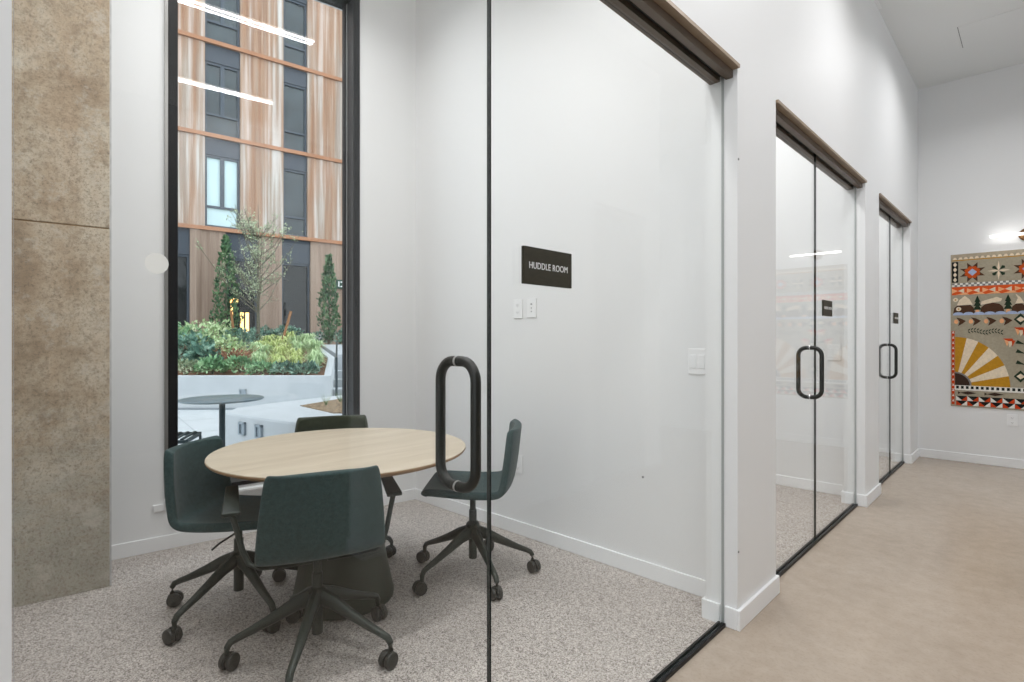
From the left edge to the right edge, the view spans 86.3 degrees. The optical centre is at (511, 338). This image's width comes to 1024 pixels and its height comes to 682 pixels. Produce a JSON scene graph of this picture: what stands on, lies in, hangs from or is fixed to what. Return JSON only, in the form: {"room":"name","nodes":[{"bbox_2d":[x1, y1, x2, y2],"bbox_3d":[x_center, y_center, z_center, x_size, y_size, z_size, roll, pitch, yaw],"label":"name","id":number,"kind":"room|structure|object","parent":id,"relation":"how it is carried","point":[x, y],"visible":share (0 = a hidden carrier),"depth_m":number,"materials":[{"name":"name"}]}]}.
{"room":"office","nodes":[
{"label":"office","id":0,"kind":"room"},
{"bbox_2d":[112,0,415,544],"bbox_3d":[0.455,-0.720,5.509,11.100,4.000,0.300,0,0,-38],"label":"wall","id":1,"kind":"structure","parent":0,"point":[387,27],"depth_m":3.30,"materials":[{"name":"white paint"}]},
{"bbox_2d":[153,504,165,511],"bbox_3d":[-2.120,1.018,3.299,0.080,0.040,0.012,0,0,-38],"label":"wall outlet","id":2,"kind":"object","parent":1,"relation":"attached to","point":[161,507],"visible":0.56,"depth_m":3.29,"materials":[{"name":"white plastic"}]},
{"bbox_2d":[164,0,359,502],"bbox_3d":[-1.664,-0.795,3.761,1.255,3.569,0.245,0,0,-38],"label":"window","id":3,"kind":"structure","parent":1,"relation":"attached to","point":[350,9],"depth_m":4.04,"materials":[{"name":"black metal"}]},
{"bbox_2d":[112,488,415,559],"bbox_3d":[-1.331,1.233,3.916,2.515,0.086,0.012,0,0,-38],"label":"baseboard","id":4,"kind":"structure","parent":1,"relation":"attached to","point":[133,548],"depth_m":3.33,"materials":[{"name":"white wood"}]},
{"bbox_2d":[12,456,898,681],"bbox_3d":[0.906,1.353,4.894,3.448,0.154,10.700,0,0,44],"label":"floor","id":5,"kind":"structure","parent":0,"point":[577,618],"depth_m":2.47,"materials":[{"name":"carpet"}]},
{"bbox_2d":[12,0,109,607],"bbox_3d":[-2.616,-0.722,2.658,1.050,3.996,0.411,0,0,-38],"label":"column","id":6,"kind":"structure","parent":5,"relation":"on","point":[62,47],"depth_m":2.70,"materials":[{"name":"concrete"}]},
{"bbox_2d":[109,0,111,585],"bbox_3d":[-2.201,-0.722,2.986,0.008,3.996,0.406,0,0,-38],"label":"trim column","id":7,"kind":"structure","parent":6,"relation":"attached to","point":[110,228],"depth_m":2.83,"materials":[{"name":"metal"}]},
{"bbox_2d":[162,435,297,645],"bbox_3d":[-1.317,0.882,2.603,0.660,0.779,0.696,0,0,3],"label":"swivel chair","id":8,"kind":"object","parent":5,"relation":"on","point":[194,493],"visible":0.66,"depth_m":2.52,"materials":[{"name":"teal fabric"}]},
{"bbox_2d":[218,465,401,681],"bbox_3d":[-0.800,0.878,2.223,0.697,0.787,0.672,0,0,-26],"label":"swivel chair","id":9,"kind":"object","parent":5,"relation":"on","point":[315,517],"visible":1,"depth_m":2.04,"materials":[{"name":"teal fabric"}]},
{"bbox_2d":[272,415,395,582],"bbox_3d":[-1.007,0.873,3.098,0.675,0.805,0.644,0,0,-33],"label":"swivel chair","id":10,"kind":"object","parent":5,"relation":"on","point":[303,424],"visible":0.21,"depth_m":3.31,"materials":[{"name":"green fabric"}]},
{"bbox_2d":[205,428,465,620],"bbox_3d":[-0.831,0.906,2.700,1.200,0.740,1.200,0,0,44],"label":"round table","id":11,"kind":"object","parent":5,"relation":"on","point":[396,451],"visible":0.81,"depth_m":2.54,"materials":[{"name":"brown wood"}]},
{"bbox_2d":[412,419,540,600],"bbox_3d":[-0.197,0.865,2.986,0.705,0.813,0.687,0,0,2],"label":"swivel chair","id":12,"kind":"object","parent":5,"relation":"on","point":[501,481],"visible":0.92,"depth_m":2.86,"materials":[{"name":"teal fabric"}]},
{"bbox_2d":[0,0,917,681],"bbox_3d":[0.430,-0.720,1.929,0.148,4.000,11.372,0,0,44],"label":"wall","id":13,"kind":"structure","parent":0,"point":[837,65],"depth_m":2.60,"materials":[{"name":"white paint"}]},
{"bbox_2d":[13,0,489,681],"bbox_3d":[-0.375,0.046,1.083,0.158,2.449,0.906,0,0,44],"label":"door","id":14,"kind":"structure","parent":13,"relation":"in","point":[446,363],"depth_m":1.37,"materials":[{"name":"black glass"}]},
{"bbox_2d":[145,253,168,273],"bbox_3d":[-0.568,-0.121,0.874,0.001,0.033,0.033,0,0,44],"label":"sticker","id":15,"kind":"object","parent":14,"relation":"attached to","point":[157,263],"visible":1,"depth_m":0.87,"materials":[{"name":"white"}]},
{"bbox_2d":[490,0,723,681],"bbox_3d":[0.443,0.046,1.930,0.012,2.449,1.443,0,0,44],"label":"window","id":16,"kind":"structure","parent":13,"relation":"in","point":[722,78],"depth_m":2.45,"materials":[{"name":"clear glass"}]},
{"bbox_2d":[521,245,571,288],"bbox_3d":[0.102,-0.203,1.560,0.011,0.103,0.210,0,0,44],"label":"room sign","id":17,"kind":"object","parent":16,"relation":"attached to","point":[542,267],"visible":1,"depth_m":1.55,"materials":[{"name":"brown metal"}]},
{"bbox_2d":[600,0,739,84],"bbox_3d":[0.129,-1.180,1.598,0.145,0.050,2.359,0,0,44],"label":"trim","id":18,"kind":"structure","parent":13,"relation":"attached to","point":[665,13],"depth_m":2.11,"materials":[{"name":"wood"}]},
{"bbox_2d":[649,621,725,681],"bbox_3d":[0.122,1.272,1.596,0.034,0.016,2.346,0,0,44],"label":"trim","id":19,"kind":"structure","parent":13,"relation":"attached to","point":[668,675],"depth_m":2.20,"materials":[{"name":"black metal"}]},
{"bbox_2d":[702,575,779,631],"bbox_3d":[1.109,1.235,2.630,0.175,0.090,0.509,0,0,44],"label":"baseboard","id":20,"kind":"object","parent":13,"relation":"attached to","point":[735,619],"visible":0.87,"depth_m":2.48,"materials":[{"name":"white paint"}]},
{"bbox_2d":[776,122,823,574],"bbox_3d":[1.600,0.046,3.128,0.158,2.449,0.902,0,0,44],"label":"door","id":21,"kind":"structure","parent":13,"relation":"in","point":[815,348],"depth_m":3.45,"materials":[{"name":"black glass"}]},
{"bbox_2d":[776,503,857,576],"bbox_3d":[1.962,1.272,3.501,0.034,0.016,1.950,0,0,44],"label":"trim","id":22,"kind":"structure","parent":13,"relation":"attached to","point":[840,519],"depth_m":3.40,"materials":[{"name":"black metal"}]},
{"bbox_2d":[776,99,866,189],"bbox_3d":[1.969,-1.180,3.503,0.145,0.050,1.963,0,0,44],"label":"trim","id":23,"kind":"structure","parent":13,"relation":"attached to","point":[785,117],"depth_m":3.35,"materials":[{"name":"brown metal"}]},
{"bbox_2d":[816,155,855,538],"bbox_3d":[2.281,0.046,3.834,0.012,2.449,1.051,0,0,44],"label":"window","id":24,"kind":"structure","parent":13,"relation":"in","point":[817,155],"depth_m":4.21,"materials":[{"name":"clear glass"}]},
{"bbox_2d":[822,300,831,316],"bbox_3d":[2.083,-0.203,3.611,0.011,0.103,0.210,0,0,44],"label":"room sign","id":25,"kind":"object","parent":24,"relation":"attached to","point":[826,305],"visible":1,"depth_m":3.58,"materials":[{"name":"brown metal"}]},
{"bbox_2d":[841,483,880,506],"bbox_3d":[2.813,1.235,4.395,0.175,0.090,0.514,0,0,44],"label":"baseboard","id":26,"kind":"object","parent":13,"relation":"attached to","point":[866,500],"visible":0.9,"depth_m":4.24,"materials":[{"name":"white paint"}]},
{"bbox_2d":[879,208,897,482],"bbox_3d":[3.285,0.046,4.873,0.158,2.449,0.842,0,0,44],"label":"door","id":27,"kind":"structure","parent":13,"relation":"in","point":[889,344],"depth_m":5.14,"materials":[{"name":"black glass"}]},
{"bbox_2d":[879,461,904,483],"bbox_3d":[3.514,1.272,5.109,0.034,0.016,1.510,0,0,44],"label":"trim","id":28,"kind":"structure","parent":13,"relation":"attached to","point":[903,462],"depth_m":5.18,"materials":[{"name":"black metal"}]},
{"bbox_2d":[879,193,911,227],"bbox_3d":[3.521,-1.180,5.111,0.145,0.050,1.523,0,0,44],"label":"trim","id":29,"kind":"structure","parent":13,"relation":"attached to","point":[885,204],"depth_m":5.12,"materials":[{"name":"wood"}]},
{"bbox_2d":[890,216,902,472],"bbox_3d":[3.813,0.046,5.420,0.012,2.449,0.671,0,0,44],"label":"window","id":30,"kind":"structure","parent":13,"relation":"in","point":[890,216],"depth_m":5.17,"materials":[{"name":"clear glass"}]},
{"bbox_2d":[893,313,897,323],"bbox_3d":[3.747,-0.203,5.334,0.011,0.103,0.210,0,0,44],"label":"room sign","id":31,"kind":"object","parent":30,"relation":"attached to","point":[895,315],"visible":1,"depth_m":5.30,"materials":[{"name":"brown metal"}]},
{"bbox_2d":[891,448,918,463],"bbox_3d":[4.203,1.235,5.834,0.175,0.090,0.487,0,0,44],"label":"baseboard","id":32,"kind":"object","parent":13,"relation":"attached to","point":[910,459],"visible":0.93,"depth_m":5.68,"materials":[{"name":"white paint"}]},
{"bbox_2d":[416,0,704,596],"bbox_3d":[0.163,-0.720,3.557,2.498,4.000,0.156,0,0,44],"label":"wall","id":33,"kind":"structure","parent":0,"point":[598,131],"depth_m":3.27,"materials":[{"name":"white paint"}]},
{"bbox_2d":[514,299,522,318],"bbox_3d":[0.039,-0.197,3.579,0.078,0.124,0.009,0,0,44],"label":"control plate","id":34,"kind":"object","parent":33,"relation":"attached to","point":[518,304],"visible":1,"depth_m":3.57,"materials":[{"name":"white plastic"}]},
{"bbox_2d":[515,455,522,473],"bbox_3d":[0.039,0.820,3.579,0.078,0.118,0.009,0,0,44],"label":"wall outlet","id":35,"kind":"object","parent":33,"relation":"attached to","point":[519,469],"visible":0.56,"depth_m":3.56,"materials":[{"name":"white plastic"}]},
{"bbox_2d":[527,298,535,317],"bbox_3d":[0.125,-0.198,3.495,0.078,0.124,0.008,0,0,44],"label":"data plate","id":36,"kind":"object","parent":33,"relation":"attached to","point":[531,302],"visible":1,"depth_m":3.49,"materials":[{"name":"white plastic"}]},
{"bbox_2d":[688,349,704,374],"bbox_3d":[0.924,0.112,2.722,0.100,0.128,0.011,0,0,44],"label":"light switch","id":37,"kind":"object","parent":33,"relation":"attached to","point":[696,357],"visible":0.83,"depth_m":2.72,"materials":[{"name":"white plastic"}]},
{"bbox_2d":[776,137,842,494],"bbox_3d":[2.003,-0.720,5.213,2.151,4.000,0.157,0,0,44],"label":"wall","id":38,"kind":"structure","parent":0,"point":[794,173],"depth_m":4.64,"materials":[{"name":"white paint"}]},
{"bbox_2d":[827,345,840,360],"bbox_3d":[2.647,0.112,4.491,0.100,0.128,0.011,0,0,44],"label":"light switch","id":39,"kind":"object","parent":38,"relation":"attached to","point":[833,351],"visible":1,"depth_m":4.49,"materials":[{"name":"white plastic"}]},
{"bbox_2d":[666,457,1023,681],"bbox_3d":[3.412,1.355,0.528,6.224,0.150,13.500,0,0,44],"label":"floor","id":40,"kind":"structure","parent":0,"point":[923,582],"depth_m":2.71,"materials":[{"name":"beige concrete"}]},
{"bbox_2d":[879,216,892,456],"bbox_3d":[3.508,-0.720,6.568,1.868,4.000,0.157,0,0,44],"label":"wall","id":41,"kind":"structure","parent":0,"point":[883,224],"depth_m":5.94,"materials":[{"name":"white paint"}]},
{"bbox_2d":[878,0,1023,89],"bbox_3d":[2.031,-2.820,1.862,10.065,0.200,13.500,0,0,44],"label":"ceiling","id":42,"kind":"structure","parent":0,"point":[925,34],"depth_m":4.98,"materials":[{"name":"white paint"}]},
{"bbox_2d":[957,7,1023,47],"bbox_3d":[4.263,-2.718,4.725,0.606,0.002,0.465,0,0,44],"label":"access panel","id":43,"kind":"object","parent":42,"relation":"attached to","point":[1010,22],"visible":1,"depth_m":4.78,"materials":[{"name":"white paint"}]},
{"bbox_2d":[918,63,1023,459],"bbox_3d":[6.646,-0.720,3.935,6.305,4.000,0.150,0,0,44],"label":"wall","id":44,"kind":"structure","parent":0,"point":[971,129],"depth_m":5.72,"materials":[{"name":"white paint"}]},
{"bbox_2d":[919,448,1023,468],"bbox_3d":[6.647,1.235,3.821,6.145,0.090,0.012,0,0,44],"label":"baseboard","id":45,"kind":"structure","parent":44,"relation":"attached to","point":[946,455],"depth_m":5.64,"materials":[{"name":"white paint"}]},
{"bbox_2d":[951,249,1023,410],"bbox_3d":[5.053,-0.090,5.360,1.176,1.590,0.011,0,0,44],"label":"wall tapestry","id":46,"kind":"object","parent":44,"relation":"attached to","point":[987,288],"visible":1,"depth_m":5.56,"materials":[{"name":"multicoloured fabric"}]},
{"bbox_2d":[990,229,1023,240],"bbox_3d":[5.024,-1.025,5.332,0.540,0.124,0.092,0,0,44],"label":"picture light","id":47,"kind":"object","parent":44,"relation":"attached to","point":[1020,234],"visible":1,"depth_m":5.38,"materials":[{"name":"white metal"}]},
{"bbox_2d":[1007,414,1017,426],"bbox_3d":[4.976,0.810,5.436,0.078,0.118,0.009,0,0,44],"label":"wall outlet","id":48,"kind":"object","parent":44,"relation":"attached to","point":[1012,420],"visible":1,"depth_m":5.43,"materials":[{"name":"white plastic"}]},
{"label":"outside","id":49,"kind":"structure","parent":0,"visible":0},
{"bbox_2d":[178,410,230,446],"bbox_3d":[-5.803,1.355,17.173,40.000,0.150,25.789,0,0,-38],"label":"ground","id":50,"kind":"structure","parent":49,"point":[206,424],"depth_m":8.38,"materials":[{"name":"concrete"}]},
{"bbox_2d":[178,431,201,443],"bbox_3d":[-2.822,1.034,4.457,0.442,0.492,0.442,0,0,-16],"label":"stool","id":51,"kind":"object","parent":50,"relation":"on","point":[195,434],"visible":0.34,"depth_m":4.51,"materials":[{"name":"grey"}]},
{"bbox_2d":[178,394,263,446],"bbox_3d":[-2.641,0.909,4.980,0.694,0.742,0.694,0,0,44],"label":"bistro table","id":52,"kind":"object","parent":50,"relation":"on","point":[221,400],"visible":0.62,"depth_m":4.96,"materials":[{"name":"grey metal"}]},
{"bbox_2d":[178,342,333,409],"bbox_3d":[-6.748,0.680,12.514,4.633,1.200,7.814,0,0,-26],"label":"planter","id":53,"kind":"object","parent":50,"relation":"on","point":[278,387],"visible":0.33,"depth_m":9.90,"materials":[{"name":"white concrete"}]},
{"bbox_2d":[178,357,205,374],"bbox_3d":[-6.165,0.526,10.368,0.772,0.360,0.788,0,0,-7],"label":"shrub","id":54,"kind":"object","parent":53,"relation":"in","point":[185,372],"visible":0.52,"depth_m":10.28,"materials":[{"name":"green plant"}]},
{"bbox_2d":[178,322,212,354],"bbox_3d":[-7.682,-0.007,12.582,1.448,0.896,1.426,0,0,44],"label":"shrub","id":55,"kind":"object","parent":53,"relation":"in","point":[179,325],"visible":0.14,"depth_m":12.75,"materials":[{"name":"green plant"}]},
{"bbox_2d":[178,329,222,364],"bbox_3d":[-6.676,0.198,11.268,1.238,0.813,1.193,0,0,44],"label":"shrub","id":56,"kind":"object","parent":53,"relation":"in","point":[182,341],"visible":0.32,"depth_m":11.25,"materials":[{"name":"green plant"}]},
{"bbox_2d":[179,340,223,367],"bbox_3d":[-6.229,0.344,10.916,0.861,0.638,0.866,0,0,44],"label":"shrub","id":57,"kind":"object","parent":53,"relation":"in","point":[195,349],"visible":0.58,"depth_m":10.81,"materials":[{"name":"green plant"}]},
{"bbox_2d":[178,318,230,346],"bbox_3d":[-7.809,-0.104,13.584,1.482,0.859,1.487,0,0,44],"label":"shrub","id":58,"kind":"object","parent":53,"relation":"in","point":[203,320],"visible":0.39,"depth_m":13.57,"materials":[{"name":"green plant"}]},
{"bbox_2d":[193,354,234,373],"bbox_3d":[-5.706,0.488,10.415,0.738,0.439,0.720,0,0,44],"label":"shrub","id":59,"kind":"object","parent":53,"relation":"in","point":[209,363],"visible":0.93,"depth_m":10.28,"materials":[{"name":"green plant"}]},
{"bbox_2d":[196,318,249,344],"bbox_3d":[-7.499,-0.145,14.178,1.344,0.806,1.375,0,0,16],"label":"shrub","id":60,"kind":"object","parent":53,"relation":"in","point":[228,320],"visible":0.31,"depth_m":14.07,"materials":[{"name":"green plant"}]},
{"bbox_2d":[211,333,247,355],"bbox_3d":[-6.605,0.154,12.600,0.976,0.574,1.018,0,0,44],"label":"shrub","id":61,"kind":"object","parent":53,"relation":"in","point":[217,341],"visible":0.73,"depth_m":12.55,"materials":[{"name":"green plant"}]},
{"bbox_2d":[230,311,236,346],"bbox_3d":[-7.262,-0.204,14.250,0.268,1.062,0.062,0,0,29],"label":"stake","id":62,"kind":"object","parent":53,"relation":"in","point":[231,313],"visible":0.46,"depth_m":14.25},
{"bbox_2d":[220,355,254,372],"bbox_3d":[-5.260,0.478,10.580,0.711,0.400,0.717,0,0,9],"label":"shrub","id":63,"kind":"object","parent":53,"relation":"in","point":[244,358],"visible":0.82,"depth_m":10.45,"materials":[{"name":"green plant"}]},
{"bbox_2d":[217,327,261,348],"bbox_3d":[-6.947,-0.019,13.950,1.083,0.597,1.108,0,0,26],"label":"shrub","id":64,"kind":"object","parent":53,"relation":"in","point":[240,330],"visible":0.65,"depth_m":13.91,"materials":[{"name":"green plant"}]},
{"bbox_2d":[213,346,266,365],"bbox_3d":[-5.789,0.359,11.297,1.084,0.450,1.045,0,0,44],"label":"shrub","id":65,"kind":"object","parent":53,"relation":"in","point":[233,348],"visible":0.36,"depth_m":11.29,"materials":[{"name":"plant"}]},
{"bbox_2d":[196,201,302,342],"bbox_3d":[-6.654,-1.642,14.296,2.330,3.884,1.944,0,0,23],"label":"young tree","id":66,"kind":"object","parent":53,"relation":"on","point":[257,253],"visible":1,"depth_m":14.29,"materials":[{"name":"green plant"}]},
{"bbox_2d":[245,341,266,351],"bbox_3d":[-5.857,0.242,12.530,0.726,0.384,0.694,0,0,-35],"label":"ornamental grass","id":67,"kind":"object","parent":53,"relation":"in","point":[252,344],"depth_m":12.42,"materials":[{"name":"green plant"}]},
{"bbox_2d":[249,351,268,358],"bbox_3d":[-5.287,0.406,11.398,0.574,0.318,0.600,0,0,2],"label":"ornamental grass","id":68,"kind":"object","parent":53,"relation":"in","point":[251,351],"depth_m":11.37,"materials":[{"name":"green plant"}]},
{"bbox_2d":[241,359,278,374],"bbox_3d":[-4.760,0.541,10.329,0.683,0.350,0.642,0,0,44],"label":"shrub","id":69,"kind":"object","parent":53,"relation":"in","point":[256,365],"visible":0.88,"depth_m":10.24,"materials":[{"name":"green plant"}]},
{"bbox_2d":[249,353,272,368],"bbox_3d":[-4.978,0.454,10.779,0.657,0.363,0.686,0,0,18],"label":"ornamental grass","id":70,"kind":"object","parent":53,"relation":"in","point":[255,356],"depth_m":10.68,"materials":[{"name":"green plant"}]},
{"bbox_2d":[248,325,279,340],"bbox_3d":[-6.881,-0.118,14.979,1.026,0.598,1.007,0,0,44],"label":"shrub","id":71,"kind":"object","parent":53,"relation":"in","point":[262,332],"visible":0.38,"depth_m":14.96,"materials":[{"name":"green plant"}]},
{"bbox_2d":[254,344,273,357],"bbox_3d":[-5.492,0.302,12.050,0.679,0.375,0.710,0,0,-25],"label":"ornamental grass","id":72,"kind":"object","parent":53,"relation":"in","point":[262,348],"depth_m":11.98,"materials":[{"name":"green plant"}]},
{"bbox_2d":[261,335,274,343],"bbox_3d":[-6.311,0.077,14.070,0.680,0.358,0.662,0,0,-43],"label":"ornamental grass","id":73,"kind":"object","parent":53,"relation":"in","point":[268,338],"depth_m":14.01,"materials":[{"name":"plant"}]},
{"bbox_2d":[259,341,280,355],"bbox_3d":[-5.601,0.231,12.580,0.724,0.391,0.743,0,0,25],"label":"ornamental grass","id":74,"kind":"object","parent":53,"relation":"in","point":[271,343],"depth_m":12.57,"materials":[{"name":"plant"}]},
{"bbox_2d":[267,353,285,363],"bbox_3d":[-4.873,0.435,11.253,0.558,0.294,0.543,0,0,8],"label":"ornamental grass","id":75,"kind":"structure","parent":53,"relation":"in","point":[277,354],"depth_m":11.16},
{"bbox_2d":[269,345,287,357],"bbox_3d":[-5.091,0.320,11.947,0.689,0.363,0.671,0,0,-3],"label":"ornamental grass","id":76,"kind":"object","parent":53,"relation":"in","point":[282,350],"depth_m":11.84,"materials":[{"name":"plant"}]},
{"bbox_2d":[274,339,284,346],"bbox_3d":[-5.778,0.154,13.560,0.602,0.325,0.631,0,0,36],"label":"ornamental grass","id":77,"kind":"object","parent":53,"relation":"in","point":[276,340],"depth_m":13.46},
{"bbox_2d":[271,356,291,365],"bbox_3d":[-4.546,0.480,10.745,0.589,0.319,0.605,0,0,34],"label":"ornamental grass","id":78,"kind":"object","parent":53,"relation":"in","point":[277,358],"depth_m":10.65,"materials":[{"name":"plant"}]},
{"bbox_2d":[266,360,298,374],"bbox_3d":[-4.338,0.536,10.329,0.636,0.333,0.594,0,0,44],"label":"shrub","id":79,"kind":"object","parent":53,"relation":"in","point":[286,364],"visible":0.83,"depth_m":10.22,"materials":[{"name":"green plant"}]},
{"bbox_2d":[277,335,290,344],"bbox_3d":[-5.946,0.075,14.158,0.629,0.340,0.659,0,0,0],"label":"ornamental grass","id":80,"kind":"object","parent":53,"relation":"in","point":[280,337],"depth_m":14.09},
{"bbox_2d":[277,343,292,356],"bbox_3d":[-5.267,0.247,12.694,0.646,0.333,0.616,0,0,-32],"label":"ornamental grass","id":81,"kind":"object","parent":53,"relation":"in","point":[289,346],"depth_m":12.66,"materials":[{"name":"plant"}]},
{"bbox_2d":[282,311,291,339],"bbox_3d":[-5.912,-0.204,14.250,0.339,1.066,0.064,0,0,-21],"label":"stake","id":82,"kind":"object","parent":53,"relation":"in","point":[290,312],"visible":0.65,"depth_m":14.25,"materials":[{"name":"wood"}]},
{"bbox_2d":[271,324,303,339],"bbox_3d":[-6.292,-0.150,15.173,0.924,0.583,0.933,0,0,44],"label":"shrub","id":83,"kind":"object","parent":53,"relation":"in","point":[279,330],"visible":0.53,"depth_m":15.11,"materials":[{"name":"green plant"}]},
{"bbox_2d":[281,331,298,343],"bbox_3d":[-6.092,-0.041,15.004,0.708,0.383,0.743,0,0,-13],"label":"ornamental grass","id":84,"kind":"object","parent":53,"relation":"on","point":[288,334],"depth_m":14.90,"materials":[{"name":"plant"}]},
{"bbox_2d":[283,351,305,362],"bbox_3d":[-4.519,0.410,11.404,0.569,0.307,0.596,0,0,27],"label":"ornamental grass","id":85,"kind":"object","parent":53,"relation":"in","point":[293,353],"depth_m":11.33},
{"bbox_2d":[288,336,301,342],"bbox_3d":[-5.603,0.072,14.150,0.643,0.346,0.639,0,0,-31],"label":"ornamental grass","id":86,"kind":"object","parent":53,"relation":"in","point":[298,337],"depth_m":14.09,"materials":[{"name":"green plant"}]},
{"bbox_2d":[286,348,304,357],"bbox_3d":[-4.666,0.355,11.752,0.652,0.336,0.622,0,0,2],"label":"ornamental grass","id":87,"kind":"object","parent":53,"relation":"in","point":[291,350],"depth_m":11.70,"materials":[{"name":"plant"}]},
{"bbox_2d":[286,355,306,364],"bbox_3d":[-4.253,0.472,10.776,0.632,0.325,0.602,0,0,13],"label":"ornamental grass","id":88,"kind":"object","parent":53,"relation":"in","point":[294,359],"depth_m":10.70,"materials":[{"name":"plant"}]},
{"bbox_2d":[289,342,309,356],"bbox_3d":[-4.904,0.238,12.629,0.678,0.364,0.673,0,0,7],"label":"ornamental grass","id":89,"kind":"object","parent":53,"relation":"in","point":[296,345],"depth_m":12.59,"materials":[{"name":"green plant"}]},
{"bbox_2d":[288,359,322,374],"bbox_3d":[-3.920,0.541,10.356,0.622,0.319,0.619,0,0,44],"label":"shrub","id":90,"kind":"object","parent":53,"relation":"in","point":[312,367],"visible":0.98,"depth_m":10.25,"materials":[{"name":"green plant"}]},
{"bbox_2d":[299,333,316,342],"bbox_3d":[-5.308,0.034,14.293,0.708,0.391,0.740,0,0,17],"label":"ornamental grass","id":91,"kind":"object","parent":53,"relation":"in","point":[311,336],"depth_m":14.25,"materials":[{"name":"green plant"}]},
{"bbox_2d":[301,339,314,352],"bbox_3d":[-4.945,0.164,13.330,0.647,0.358,0.676,0,0,12],"label":"ornamental grass","id":92,"kind":"object","parent":53,"relation":"in","point":[305,340],"depth_m":13.26,"materials":[{"name":"green plant"}]},
{"bbox_2d":[297,352,328,365],"bbox_3d":[-3.889,0.449,10.736,0.704,0.378,0.699,0,0,-33],"label":"ornamental grass","id":93,"kind":"object","parent":53,"relation":"in","point":[316,358],"depth_m":10.69,"materials":[{"name":"green plant"}]},
{"bbox_2d":[304,340,326,351],"bbox_3d":[-4.562,0.217,12.661,0.734,0.406,0.767,0,0,8],"label":"ornamental grass","id":94,"kind":"object","parent":53,"relation":"in","point":[316,344],"depth_m":12.56,"materials":[{"name":"green plant"}]},
{"bbox_2d":[307,351,328,364],"bbox_3d":[-3.991,0.420,11.176,0.631,0.341,0.635,0,0,23],"label":"ornamental grass","id":95,"kind":"object","parent":53,"relation":"in","point":[311,351],"depth_m":11.12,"materials":[{"name":"green plant"}]},
{"bbox_2d":[178,0,341,344],"bbox_3d":[-7.915,-7.370,22.312,33.000,17.300,6.090,0,0,-38],"label":"apartment building","id":96,"kind":"structure","parent":50,"relation":"on","point":[260,81],"depth_m":18.23,"materials":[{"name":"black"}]},
{"bbox_2d":[230,300,248,331],"bbox_3d":[-8.944,-0.770,17.945,0.560,1.100,0.035,0,0,-38],"label":"window","id":97,"kind":"structure","parent":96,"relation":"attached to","point":[241,305],"depth_m":18.02,"materials":[{"name":"brown"}]},
{"bbox_2d":[336,280,341,288],"bbox_3d":[-6.201,-1.980,19.778,0.340,0.320,0.033,0,0,-38],"label":"wall sign","id":98,"kind":"object","parent":96,"relation":"attached to","point":[338,282],"visible":0.54,"depth_m":19.74,"materials":[{"name":"white"}]},
{"bbox_2d":[226,395,341,445],"bbox_3d":[-0.999,1.051,7.458,3.559,0.458,4.927,0,0,44],"label":"wall","id":99,"kind":"structure","parent":50,"relation":"on","point":[278,418],"depth_m":6.11,"materials":[{"name":"white concrete"}]},
{"bbox_2d":[238,422,245,435],"bbox_3d":[-2.956,0.980,5.983,0.120,0.140,0.028,0,0,35],"label":"step light","id":100,"kind":"object","parent":99,"relation":"attached to","point":[241,425],"visible":1,"depth_m":5.96,"materials":[{"name":"grey metal"}]},
{"bbox_2d":[254,424,262,437],"bbox_3d":[-2.687,0.980,5.796,0.120,0.140,0.028,0,0,35],"label":"step light","id":101,"kind":"object","parent":99,"relation":"attached to","point":[258,429],"visible":0.89,"depth_m":5.79,"materials":[{"name":"grey metal"}]},
{"bbox_2d":[322,345,341,369],"bbox_3d":[-4.068,0.720,14.375,1.403,1.119,3.975,0,0,-24],"label":"wall","id":102,"kind":"structure","parent":50,"relation":"on","point":[331,349],"depth_m":13.64,"materials":[{"name":"concrete"}]},
{"bbox_2d":[335,341,337,395],"bbox_3d":[-3.416,0.661,10.640,0.044,1.238,2.018,0,0,-18],"label":"handrail","id":103,"kind":"object","parent":50,"relation":"on","point":[336,356],"visible":0.81,"depth_m":9.68,"materials":[{"name":"grey"}]},
{"bbox_2d":[333,387,341,395],"bbox_3d":[-3.372,1.130,10.875,0.361,0.300,0.574,0,0,-16],"label":"stair tread","id":104,"kind":"structure","parent":50,"relation":"on","point":[339,388],"depth_m":10.65,"materials":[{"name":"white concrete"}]},
{"bbox_2d":[334,378,341,386],"bbox_3d":[-3.511,1.055,11.325,0.375,0.450,0.579,0,0,-16],"label":"stair tread","id":105,"kind":"structure","parent":50,"relation":"on","point":[339,379],"depth_m":11.10,"materials":[{"name":"grey"}]},
{"bbox_2d":[334,370,341,377],"bbox_3d":[-3.651,0.980,11.775,0.390,0.600,0.583,0,0,-16],"label":"stair tread","id":106,"kind":"structure","parent":50,"relation":"on","point":[339,371],"depth_m":11.55,"materials":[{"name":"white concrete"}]},
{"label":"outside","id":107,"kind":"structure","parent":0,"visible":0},
{"bbox_3d":[-10.881,0.740,21.579,18.688,1.080,16.171,0,0,44],"label":"terrace","id":108,"kind":"object","parent":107,"visible":0},
{"bbox_2d":[209,234,243,341],"bbox_3d":[-8.885,-1.506,17.017,0.988,3.513,0.970,0,0,44],"label":"cypress","id":109,"kind":"object","parent":108,"relation":"on","point":[225,240],"visible":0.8,"depth_m":16.91,"materials":[{"name":"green plant"}]},
{"bbox_2d":[300,330,333,343],"bbox_3d":[-6.153,-0.055,17.256,1.089,0.502,1.039,0,0,44],"label":"shrub","id":110,"kind":"object","parent":108,"relation":"on","point":[317,333],"visible":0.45,"depth_m":17.15,"materials":[{"name":"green plant"}]},
{"bbox_2d":[315,253,341,344],"bbox_3d":[-5.645,-1.202,16.902,0.780,2.903,0.748,0,0,-30],"label":"cypress","id":111,"kind":"object","parent":108,"relation":"on","point":[325,280],"visible":1,"depth_m":16.81,"materials":[{"name":"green plant"}]},
{"bbox_2d":[324,328,341,343],"bbox_3d":[-5.476,-0.093,17.275,0.986,0.578,0.982,0,0,44],"label":"shrub","id":112,"kind":"object","parent":108,"relation":"on","point":[339,331],"visible":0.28,"depth_m":17.14,"materials":[{"name":"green plant"}]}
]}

